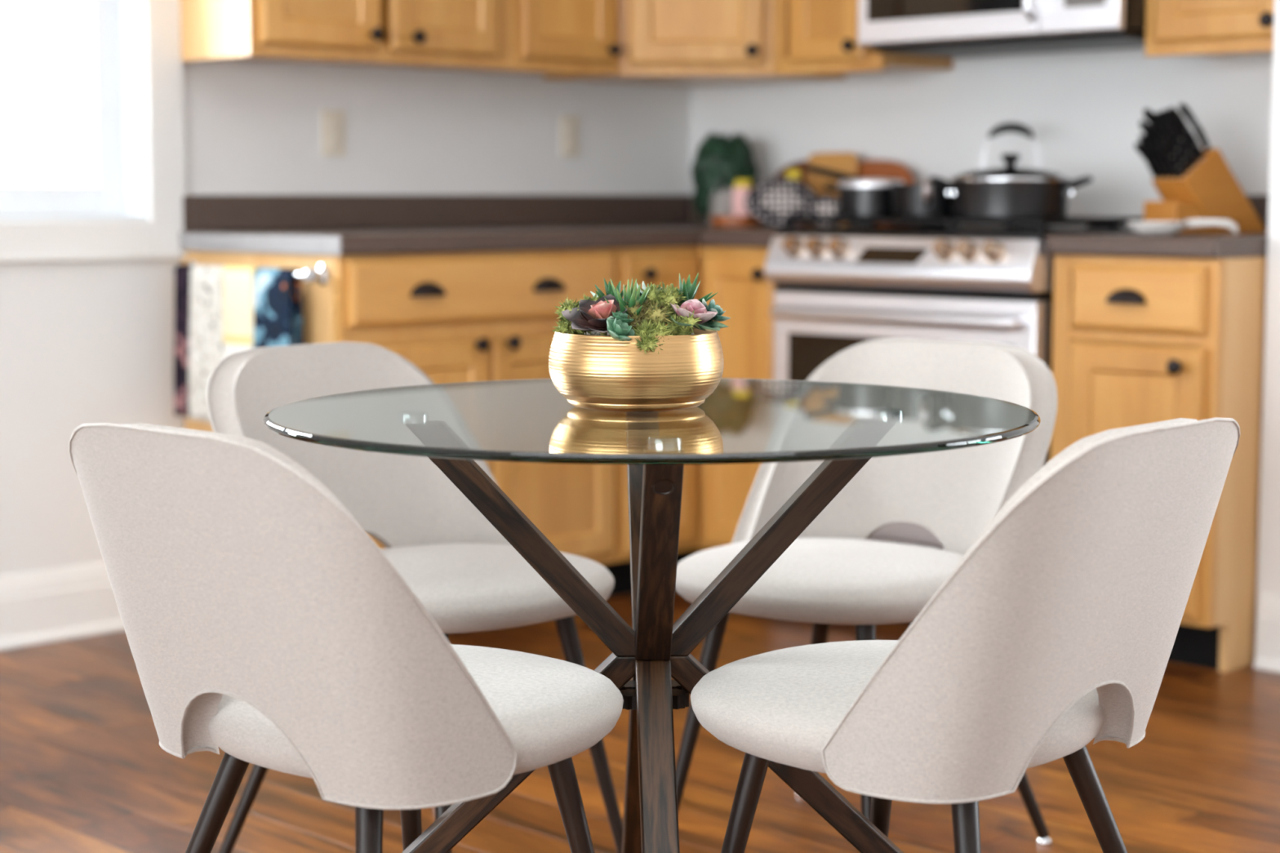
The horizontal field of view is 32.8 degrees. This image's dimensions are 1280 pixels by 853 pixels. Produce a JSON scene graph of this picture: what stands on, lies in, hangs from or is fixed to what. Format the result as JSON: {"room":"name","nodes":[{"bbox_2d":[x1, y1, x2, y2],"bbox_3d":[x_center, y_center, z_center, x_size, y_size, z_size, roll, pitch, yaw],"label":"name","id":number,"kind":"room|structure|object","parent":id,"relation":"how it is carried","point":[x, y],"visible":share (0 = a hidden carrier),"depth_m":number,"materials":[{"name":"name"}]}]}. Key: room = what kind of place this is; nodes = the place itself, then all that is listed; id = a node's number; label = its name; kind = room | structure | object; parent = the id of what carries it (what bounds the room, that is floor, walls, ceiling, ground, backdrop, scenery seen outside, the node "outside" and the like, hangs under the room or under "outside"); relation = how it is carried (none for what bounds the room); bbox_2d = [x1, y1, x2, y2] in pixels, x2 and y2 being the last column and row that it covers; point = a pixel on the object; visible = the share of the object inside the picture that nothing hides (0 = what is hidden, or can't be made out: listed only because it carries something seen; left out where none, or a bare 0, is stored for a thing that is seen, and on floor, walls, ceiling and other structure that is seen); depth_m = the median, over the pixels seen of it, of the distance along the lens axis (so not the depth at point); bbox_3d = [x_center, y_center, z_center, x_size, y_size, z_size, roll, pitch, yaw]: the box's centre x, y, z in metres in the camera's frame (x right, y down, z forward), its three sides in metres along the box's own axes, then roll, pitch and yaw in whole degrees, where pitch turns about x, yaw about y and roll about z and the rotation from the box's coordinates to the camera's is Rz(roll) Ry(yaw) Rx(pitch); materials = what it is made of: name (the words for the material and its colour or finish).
{"room":"eat-in kitchen","nodes":[
{"label":"eat-in kitchen","id":0,"kind":"room"},
{"bbox_2d":[0,57,690,575],"bbox_3d":[-2.933,-0.571,3.287,0.140,2.440,8.900,6,9,44],"label":"wall","id":1,"kind":"structure","parent":0,"point":[82,342],"depth_m":5.20,"materials":[{"name":"white paint"}]},
{"bbox_2d":[0,561,124,649],"bbox_3d":[-3.492,0.635,2.730,0.028,0.160,6.845,6,9,44],"label":"baseboard","id":2,"kind":"structure","parent":1,"relation":"attached to","point":[68,602],"depth_m":4.91,"materials":[{"name":"white paint"}]},
{"bbox_2d":[0,0,186,262],"bbox_3d":[-1.855,-1.018,4.305,0.157,1.405,2.127,6,9,44],"label":"window","id":3,"kind":"structure","parent":1,"relation":"in","point":[131,206],"depth_m":4.99,"materials":[{"name":"white paint"}]},
{"bbox_2d":[320,110,345,156],"bbox_3d":[-0.756,-0.724,5.368,0.010,0.114,0.070,6,9,44],"label":"outlet","id":4,"kind":"object","parent":1,"relation":"attached to","point":[333,131],"visible":1,"depth_m":5.36,"materials":[{"name":"beige plastic"}]},
{"bbox_2d":[328,117,339,131],"bbox_3d":[-0.754,-0.745,5.363,0.004,0.032,0.033,6,9,44],"label":"socket","id":5,"kind":"object","parent":4,"relation":"attached to","point":[333,122],"depth_m":5.36,"materials":[{"name":"beige plastic"}]},
{"bbox_2d":[328,135,340,149],"bbox_3d":[-0.754,-0.701,5.368,0.004,0.032,0.033,6,9,44],"label":"socket","id":6,"kind":"object","parent":4,"relation":"attached to","point":[334,140],"depth_m":5.37,"materials":[{"name":"beige plastic"}]},
{"bbox_2d":[179,0,508,69],"bbox_3d":[-0.680,-1.242,5.147,0.341,0.762,0.768,6,9,44],"label":"upper cabinet","id":7,"kind":"object","parent":1,"relation":"attached to","point":[431,34],"visible":1,"depth_m":5.02,"materials":[{"name":"brown wood"}]},
{"bbox_2d":[182,195,689,231],"bbox_3d":[-0.466,-0.561,5.670,0.020,0.084,1.717,6,9,44],"label":"backsplash","id":8,"kind":"structure","parent":1,"relation":"attached to","point":[200,212],"depth_m":5.57,"materials":[{"name":"stone"}]},
{"bbox_2d":[436,0,621,75],"bbox_3d":[-0.274,-1.286,5.554,0.341,0.762,0.381,6,9,44],"label":"upper cabinet","id":9,"kind":"object","parent":1,"relation":"attached to","point":[546,37],"visible":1,"depth_m":5.49,"materials":[{"name":"brown wood"}]},
{"bbox_2d":[560,115,579,157],"bbox_3d":[-0.190,-0.792,5.933,0.010,0.114,0.070,6,9,44],"label":"outlet","id":10,"kind":"object","parent":1,"relation":"attached to","point":[569,124],"visible":1,"depth_m":5.93,"materials":[{"name":"beige plastic"}]},
{"bbox_2d":[566,138,575,150],"bbox_3d":[-0.188,-0.770,5.934,0.004,0.032,0.033,6,9,44],"label":"socket","id":11,"kind":"object","parent":10,"relation":"attached to","point":[571,143],"depth_m":5.93,"materials":[{"name":"beige plastic"}]},
{"bbox_2d":[566,122,575,133],"bbox_3d":[-0.188,-0.814,5.929,0.004,0.032,0.033,6,9,44],"label":"socket","id":12,"kind":"object","parent":10,"relation":"attached to","point":[571,126],"depth_m":5.93,"materials":[{"name":"beige plastic"}]},
{"bbox_2d":[0,588,1279,852],"bbox_3d":[-0.542,0.944,1.060,6.900,0.100,8.900,6,9,44],"label":"floor","id":13,"kind":"structure","parent":0,"point":[84,767],"depth_m":3.68,"materials":[{"name":"brown wood"}]},
{"bbox_2d":[68,422,623,852],"bbox_3d":[-0.293,0.363,2.404,0.490,0.769,0.561,6,8,42],"label":"dining chair","id":14,"kind":"object","parent":13,"relation":"on","point":[264,624],"visible":1,"depth_m":2.18,"materials":[{"name":"beige fabric"}]},
{"bbox_2d":[181,248,615,564],"bbox_3d":[-0.548,0.015,5.191,0.656,0.870,0.830,6,9,44],"label":"base cabinet","id":15,"kind":"object","parent":13,"relation":"on","point":[474,316],"visible":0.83,"depth_m":4.95,"materials":[{"name":"brown wood"}]},
{"bbox_2d":[169,259,329,284],"bbox_3d":[-0.880,-0.344,4.846,0.556,0.043,0.069,6,9,44],"label":"towel rail","id":16,"kind":"object","parent":15,"relation":"attached to","point":[321,274],"visible":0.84,"depth_m":4.68,"materials":[{"name":"silver metal"}]},
{"bbox_2d":[173,263,195,417],"bbox_3d":[-1.040,-0.198,4.993,0.071,0.348,0.041,6,9,44],"label":"dish towel","id":17,"kind":"object","parent":16,"relation":"hanging from","point":[182,272],"visible":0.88,"depth_m":4.98,"materials":[{"name":"fabric"}]},
{"bbox_2d":[188,264,225,422],"bbox_3d":[-0.972,-0.188,4.926,0.133,0.354,0.042,6,9,44],"label":"dish towel","id":18,"kind":"object","parent":16,"relation":"hanging from","point":[206,332],"visible":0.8,"depth_m":4.92,"materials":[{"name":"white fabric"}]},
{"bbox_2d":[222,266,258,358],"bbox_3d":[-0.884,-0.184,4.838,0.128,0.344,0.041,6,9,44],"label":"dish towel","id":19,"kind":"object","parent":16,"relation":"hanging from","point":[237,282],"visible":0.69,"depth_m":4.82,"materials":[{"name":"beige fabric"}]},
{"bbox_2d":[253,266,303,348],"bbox_3d":[-0.791,-0.189,4.745,0.142,0.314,0.041,6,9,44],"label":"dish towel","id":20,"kind":"object","parent":16,"relation":"hanging from","point":[277,295],"visible":0.59,"depth_m":4.72,"materials":[{"name":"blue fabric"}]},
{"bbox_2d":[205,342,622,852],"bbox_3d":[-0.316,0.275,3.232,0.561,0.769,0.490,5,8,41],"label":"dining chair","id":21,"kind":"object","parent":13,"relation":"on","point":[467,575],"visible":0.54,"depth_m":3.27,"materials":[{"name":"beige fabric"}]},
{"bbox_2d":[262,377,1040,852],"bbox_3d":[0.013,0.352,2.595,0.900,0.750,0.900,4,7,34],"label":"dining table","id":22,"kind":"object","parent":13,"relation":"on","point":[843,425],"visible":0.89,"depth_m":2.51,"materials":[{"name":"clear glass"}]},
{"bbox_2d":[548,272,730,412],"bbox_3d":[-0.001,-0.103,2.574,0.215,0.159,0.211,0,6,0],"label":"succulent bowl","id":23,"kind":"object","parent":22,"relation":"on","point":[611,352],"visible":1,"depth_m":2.50,"materials":[{"name":"gold metal"}]},
{"bbox_2d":[601,246,778,597],"bbox_3d":[0.138,-0.043,5.729,0.868,0.870,0.897,6,9,44],"label":"base cabinet","id":24,"kind":"object","parent":13,"relation":"on","point":[714,497],"visible":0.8,"depth_m":5.38,"materials":[{"name":"brown wood"}]},
{"bbox_2d":[179,195,924,255],"bbox_3d":[-0.157,-0.509,5.376,0.882,0.127,1.748,6,9,44],"label":"countertop","id":25,"kind":"structure","parent":24,"relation":"on","point":[280,224],"depth_m":5.32,"materials":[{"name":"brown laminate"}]},
{"bbox_2d":[690,131,758,226],"bbox_3d":[0.231,-0.681,5.974,0.180,0.258,0.178,6,9,44],"label":"trailing plant","id":26,"kind":"object","parent":25,"relation":"on","point":[721,162],"visible":0.88,"depth_m":5.92,"materials":[{"name":"green plant"}]},
{"bbox_2d":[711,215,762,226],"bbox_3d":[0.257,-0.546,5.778,0.138,0.030,0.138,6,9,44],"label":"wooden tray","id":27,"kind":"object","parent":25,"relation":"on","point":[716,220],"visible":0.84,"depth_m":5.72,"materials":[{"name":"brown wood"}]},
{"bbox_2d":[732,179,752,215],"bbox_3d":[0.274,-0.597,5.772,0.046,0.118,0.046,3,7,25],"label":"bottle","id":28,"kind":"object","parent":27,"relation":"on","point":[741,188],"visible":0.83,"depth_m":5.75,"materials":[{"name":"pink plastic"}]},
{"bbox_2d":[744,177,817,227],"bbox_3d":[0.368,-0.581,5.635,0.194,0.132,0.050,0,6,0],"label":"oven mitt","id":29,"kind":"object","parent":25,"relation":"on","point":[770,202],"visible":0.89,"depth_m":5.62,"materials":[{"name":"fabric"}]},
{"bbox_2d":[775,160,808,226],"bbox_3d":[0.473,-0.635,5.901,0.300,0.180,0.039,6,9,44],"label":"cutting board","id":30,"kind":"object","parent":25,"relation":"on","point":[802,166],"visible":0.21,"depth_m":5.93,"materials":[{"name":"brown wood"}]},
{"bbox_2d":[786,169,800,226],"bbox_3d":[0.407,-0.608,5.783,0.040,0.152,0.040,1,6,10],"label":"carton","id":31,"kind":"object","parent":25,"relation":"on","point":[793,174],"visible":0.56,"depth_m":5.77,"materials":[{"name":"yellow cardboard"}]},
{"bbox_2d":[803,194,841,227],"bbox_3d":[0.474,-0.547,5.530,0.117,0.086,0.046,0,6,0],"label":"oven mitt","id":32,"kind":"object","parent":25,"relation":"on","point":[823,205],"visible":0.73,"depth_m":5.52,"materials":[{"name":"fabric"}]},
{"bbox_2d":[804,151,858,226],"bbox_3d":[0.509,-0.632,5.794,0.168,0.197,0.041,6,9,44],"label":"cutting board","id":33,"kind":"object","parent":25,"relation":"on","point":[847,162],"visible":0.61,"depth_m":5.79,"materials":[{"name":"brown wood"}]},
{"bbox_2d":[857,160,915,226],"bbox_3d":[0.618,-0.614,5.724,0.258,0.176,0.038,6,9,44],"label":"cutting board","id":34,"kind":"object","parent":25,"relation":"on","point":[883,169],"visible":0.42,"depth_m":5.69,"materials":[{"name":"brown wood"}]},
{"bbox_2d":[675,337,1057,845],"bbox_3d":[0.318,0.268,3.299,0.490,0.769,0.561,5,8,38],"label":"dining chair","id":35,"kind":"object","parent":13,"relation":"on","point":[831,573],"visible":0.66,"depth_m":3.35,"materials":[{"name":"beige fabric"}]},
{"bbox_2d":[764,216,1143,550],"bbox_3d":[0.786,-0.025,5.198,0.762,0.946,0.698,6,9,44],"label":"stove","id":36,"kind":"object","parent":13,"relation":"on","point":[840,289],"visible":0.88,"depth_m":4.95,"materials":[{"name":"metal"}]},
{"bbox_2d":[806,164,861,181],"bbox_3d":[0.648,-0.595,5.468,0.444,0.130,0.236,6,9,44],"label":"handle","id":37,"kind":"object","parent":36,"relation":"on","point":[832,174],"visible":0.05,"depth_m":5.51,"materials":[{"name":"brown wood"}]},
{"bbox_2d":[823,177,904,217],"bbox_3d":[0.516,-0.558,5.300,0.285,0.093,0.165,6,9,44],"label":"saucepan","id":38,"kind":"object","parent":36,"relation":"on","point":[863,197],"visible":0.87,"depth_m":5.19,"materials":[{"name":"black metal"}]},
{"bbox_2d":[890,179,955,217],"bbox_3d":[0.676,-0.536,5.112,0.176,0.088,0.179,6,9,44],"label":"pan","id":39,"kind":"object","parent":36,"relation":"on","point":[927,199],"visible":0.84,"depth_m":5.04,"materials":[{"name":"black metal"}]},
{"bbox_2d":[776,226,1136,241],"bbox_3d":[0.815,-0.460,5.180,0.762,0.020,0.618,6,9,44],"label":"cooktop","id":40,"kind":"object","parent":36,"relation":"in","point":[846,233],"depth_m":4.98,"materials":[{"name":"black ceramic"}]},
{"bbox_2d":[981,122,1039,168],"bbox_3d":[0.899,-0.624,5.278,0.172,0.227,0.172,6,9,44],"label":"kettle","id":41,"kind":"object","parent":36,"relation":"on","point":[1009,126],"visible":0.28,"depth_m":5.26,"materials":[{"name":"silver metal"}]},
{"bbox_2d":[928,153,1092,218],"bbox_3d":[0.845,-0.550,4.965,0.299,0.147,0.298,6,9,44],"label":"stock pot","id":42,"kind":"object","parent":36,"relation":"on","point":[1010,191],"visible":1,"depth_m":4.86,"materials":[{"name":"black metal"}]},
{"bbox_2d":[690,417,1239,852],"bbox_3d":[0.335,0.360,2.430,0.561,0.769,0.490,5,8,41],"label":"dining chair","id":43,"kind":"object","parent":13,"relation":"on","point":[1055,631],"visible":1,"depth_m":2.21,"materials":[{"name":"beige fabric"}]},
{"bbox_2d":[1049,254,1266,672],"bbox_3d":[1.236,0.055,4.814,0.402,0.870,0.656,6,9,44],"label":"base cabinet","id":44,"kind":"object","parent":13,"relation":"on","point":[1137,340],"visible":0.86,"depth_m":4.56,"materials":[{"name":"brown wood"}]},
{"bbox_2d":[1045,195,1268,257],"bbox_3d":[1.245,-0.444,4.771,0.408,0.127,0.634,6,9,44],"label":"countertop","id":45,"kind":"structure","parent":44,"relation":"on","point":[1122,244],"depth_m":4.54,"materials":[{"name":"grey stone"}]},
{"bbox_2d":[1126,218,1238,235],"bbox_3d":[1.161,-0.427,4.651,0.238,0.035,0.132,0,6,0],"label":"spoon rest","id":46,"kind":"object","parent":45,"relation":"on","point":[1143,228],"visible":1,"depth_m":4.63,"materials":[{"name":"white ceramic"}]},
{"bbox_2d":[1126,221,1189,235],"bbox_3d":[1.108,-0.424,4.652,0.132,0.028,0.132,0,6,0],"label":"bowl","id":47,"kind":"object","parent":46,"relation":"on","point":[1143,228],"depth_m":4.61,"materials":[{"name":"white ceramic"}]},
{"bbox_2d":[1143,147,1266,234],"bbox_3d":[1.265,-0.527,4.859,0.261,0.188,0.116,-3,7,-26],"label":"knife block","id":48,"kind":"object","parent":45,"relation":"on","point":[1211,189],"visible":0.77,"depth_m":4.80,"materials":[{"name":"brown wood"}]},
{"bbox_2d":[1138,134,1148,144],"bbox_3d":[1.139,-0.605,4.836,0.074,0.088,0.017,-3,7,-26],"label":"kitchen knife","id":49,"kind":"object","parent":48,"relation":"in","point":[1141,137],"visible":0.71,"depth_m":4.82,"materials":[{"name":"black plastic"}]},
{"bbox_2d":[1138,120,1153,136],"bbox_3d":[1.147,-0.628,4.838,0.091,0.108,0.021,-3,7,-26],"label":"kitchen knife","id":50,"kind":"object","parent":48,"relation":"in","point":[1144,126],"visible":0.42,"depth_m":4.81,"materials":[{"name":"black plastic"}]},
{"bbox_2d":[1133,142,1159,179],"bbox_3d":[1.126,-0.590,4.831,0.070,0.083,0.016,-3,7,-26],"label":"kitchen knife","id":51,"kind":"object","parent":48,"relation":"in","point":[1137,146],"visible":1,"depth_m":4.83,"materials":[{"name":"silver plastic"}]},
{"bbox_2d":[1143,133,1153,144],"bbox_3d":[1.147,-0.605,4.816,0.077,0.091,0.017,-3,7,-26],"label":"kitchen knife","id":52,"kind":"object","parent":48,"relation":"in","point":[1148,137],"visible":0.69,"depth_m":4.80,"materials":[{"name":"black plastic"}]},
{"bbox_2d":[1142,107,1156,124],"bbox_3d":[1.161,-0.649,4.842,0.101,0.120,0.023,-3,7,-26],"label":"kitchen knife","id":53,"kind":"object","parent":48,"relation":"in","point":[1148,113],"visible":0.23,"depth_m":4.82,"materials":[{"name":"black plastic"}]},
{"bbox_2d":[1138,140,1165,179],"bbox_3d":[1.134,-0.590,4.812,0.072,0.086,0.016,-3,7,-26],"label":"kitchen knife","id":54,"kind":"object","parent":48,"relation":"in","point":[1143,144],"visible":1,"depth_m":4.81,"materials":[{"name":"black plastic"}]},
{"bbox_2d":[1149,123,1161,136],"bbox_3d":[1.162,-0.622,4.814,0.085,0.100,0.021,-3,7,-26],"label":"kitchen knife","id":55,"kind":"object","parent":48,"relation":"in","point":[1153,128],"visible":0.24,"depth_m":4.79,"materials":[{"name":"black plastic"}]},
{"bbox_2d":[1153,111,1164,123],"bbox_3d":[1.176,-0.642,4.819,0.094,0.111,0.023,-3,7,-26],"label":"kitchen knife","id":56,"kind":"object","parent":48,"relation":"in","point":[1157,117],"visible":0.26,"depth_m":4.79,"materials":[{"name":"black plastic"}]},
{"bbox_2d":[1146,142,1172,179],"bbox_3d":[1.146,-0.585,4.795,0.068,0.080,0.016,-3,7,-26],"label":"kitchen knife","id":57,"kind":"object","parent":48,"relation":"in","point":[1163,166],"visible":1,"depth_m":4.79,"materials":[{"name":"black plastic"}]},
{"bbox_2d":[1152,141,1177,179],"bbox_3d":[1.154,-0.584,4.775,0.070,0.083,0.016,-3,7,-26],"label":"kitchen knife","id":58,"kind":"object","parent":48,"relation":"in","point":[1163,156],"visible":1,"depth_m":4.77,"materials":[{"name":"black plastic"}]},
{"bbox_2d":[1156,133,1183,172],"bbox_3d":[1.167,-0.599,4.780,0.074,0.088,0.017,-3,7,-26],"label":"kitchen knife","id":59,"kind":"object","parent":48,"relation":"in","point":[1160,137],"visible":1,"depth_m":4.76,"materials":[{"name":"black plastic"}]},
{"bbox_2d":[1157,140,1184,179],"bbox_3d":[1.162,-0.584,4.756,0.072,0.086,0.016,-3,7,-26],"label":"kitchen knife","id":60,"kind":"object","parent":48,"relation":"in","point":[1163,146],"visible":1,"depth_m":4.75,"materials":[{"name":"black plastic"}]},
{"bbox_2d":[1155,120,1188,164],"bbox_3d":[1.173,-0.621,4.788,0.088,0.104,0.021,-3,7,-26],"label":"kitchen knife","id":61,"kind":"object","parent":48,"relation":"in","point":[1161,126],"visible":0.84,"depth_m":4.77,"materials":[{"name":"black plastic"}]},
{"bbox_2d":[1162,132,1190,173],"bbox_3d":[1.175,-0.599,4.760,0.077,0.091,0.017,-3,7,-26],"label":"kitchen knife","id":62,"kind":"object","parent":48,"relation":"in","point":[1167,138],"visible":1,"depth_m":4.76,"materials":[{"name":"black plastic"}]},
{"bbox_2d":[1160,108,1195,159],"bbox_3d":[1.187,-0.642,4.793,0.097,0.116,0.023,-3,7,-26],"label":"kitchen knife","id":63,"kind":"object","parent":48,"relation":"in","point":[1164,113],"visible":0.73,"depth_m":4.77,"materials":[{"name":"black plastic"}]},
{"bbox_2d":[1163,118,1196,168],"bbox_3d":[1.184,-0.620,4.762,0.091,0.108,0.021,-3,7,-26],"label":"kitchen knife","id":64,"kind":"object","parent":48,"relation":"in","point":[1170,126],"visible":1,"depth_m":4.76,"materials":[{"name":"black plastic"}]},
{"bbox_2d":[1167,106,1204,161],"bbox_3d":[1.197,-0.641,4.767,0.101,0.120,0.023,-3,7,-26],"label":"kitchen knife","id":65,"kind":"object","parent":48,"relation":"in","point":[1174,113],"visible":1,"depth_m":4.76,"materials":[{"name":"black plastic"}]},
{"bbox_2d":[1178,102,1210,151],"bbox_3d":[1.222,-0.660,4.790,0.089,0.106,0.020,-3,7,-26],"label":"kitchen knife","id":66,"kind":"object","parent":48,"relation":"in","point":[1185,111],"visible":1,"depth_m":4.79,"materials":[{"name":"black plastic"}]},
{"bbox_2d":[690,47,1273,228],"bbox_3d":[1.012,-0.810,5.515,2.300,2.440,0.140,6,9,44],"label":"wall","id":67,"kind":"structure","parent":0,"point":[1082,110],"depth_m":5.46,"materials":[{"name":"white paint"}]},
{"bbox_2d":[543,0,845,87],"bbox_3d":[0.148,-1.313,5.812,0.575,0.762,0.574,6,9,44],"label":"upper cabinet","id":68,"kind":"object","parent":67,"relation":"attached to","point":[691,43],"visible":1,"depth_m":5.62,"materials":[{"name":"brown wood"}]},
{"bbox_2d":[688,195,924,226],"bbox_3d":[0.452,-0.595,5.982,0.880,0.084,0.020,6,9,44],"label":"backsplash","id":69,"kind":"structure","parent":67,"relation":"attached to","point":[692,215],"depth_m":6.25,"materials":[{"name":"brown laminate"}]},
{"bbox_2d":[775,0,952,75],"bbox_3d":[0.561,-1.287,5.567,0.352,0.762,0.341,6,9,44],"label":"upper cabinet","id":70,"kind":"object","parent":67,"relation":"attached to","point":[812,37],"visible":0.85,"depth_m":5.51,"materials":[{"name":"brown wood"}]},
{"bbox_2d":[857,0,1146,57],"bbox_3d":[0.918,-1.119,5.160,0.741,0.434,0.438,6,9,44],"label":"microwave","id":71,"kind":"object","parent":67,"relation":"attached to","point":[948,28],"visible":0.85,"depth_m":5.07,"materials":[{"name":"silver metal"}]},
{"bbox_2d":[1145,0,1275,57],"bbox_3d":[1.351,-1.203,4.786,0.380,0.762,0.341,6,9,44],"label":"upper cabinet","id":72,"kind":"object","parent":67,"relation":"attached to","point":[1202,28],"visible":1,"depth_m":4.75,"materials":[{"name":"brown wood"}]},
{"bbox_2d":[1245,195,1268,231],"bbox_3d":[1.461,-0.488,4.985,0.408,0.084,0.020,6,9,44],"label":"backsplash","id":73,"kind":"structure","parent":67,"relation":"attached to","point":[1260,203],"depth_m":5.00,"materials":[{"name":"brown laminate"}]},
{"bbox_2d":[1254,0,1279,659],"bbox_3d":[3.124,-0.544,3.029,4.678,2.440,0.430,6,9,44],"label":"wall","id":74,"kind":"structure","parent":0,"point":[1268,542],"depth_m":4.57,"materials":[{"name":"white paint"}]},
{"bbox_2d":[1253,592,1279,672],"bbox_3d":[2.914,0.602,3.036,4.515,0.160,0.028,6,9,44],"label":"baseboard","id":75,"kind":"structure","parent":74,"relation":"attached to","point":[1268,655],"depth_m":4.60,"materials":[{"name":"white paint"}]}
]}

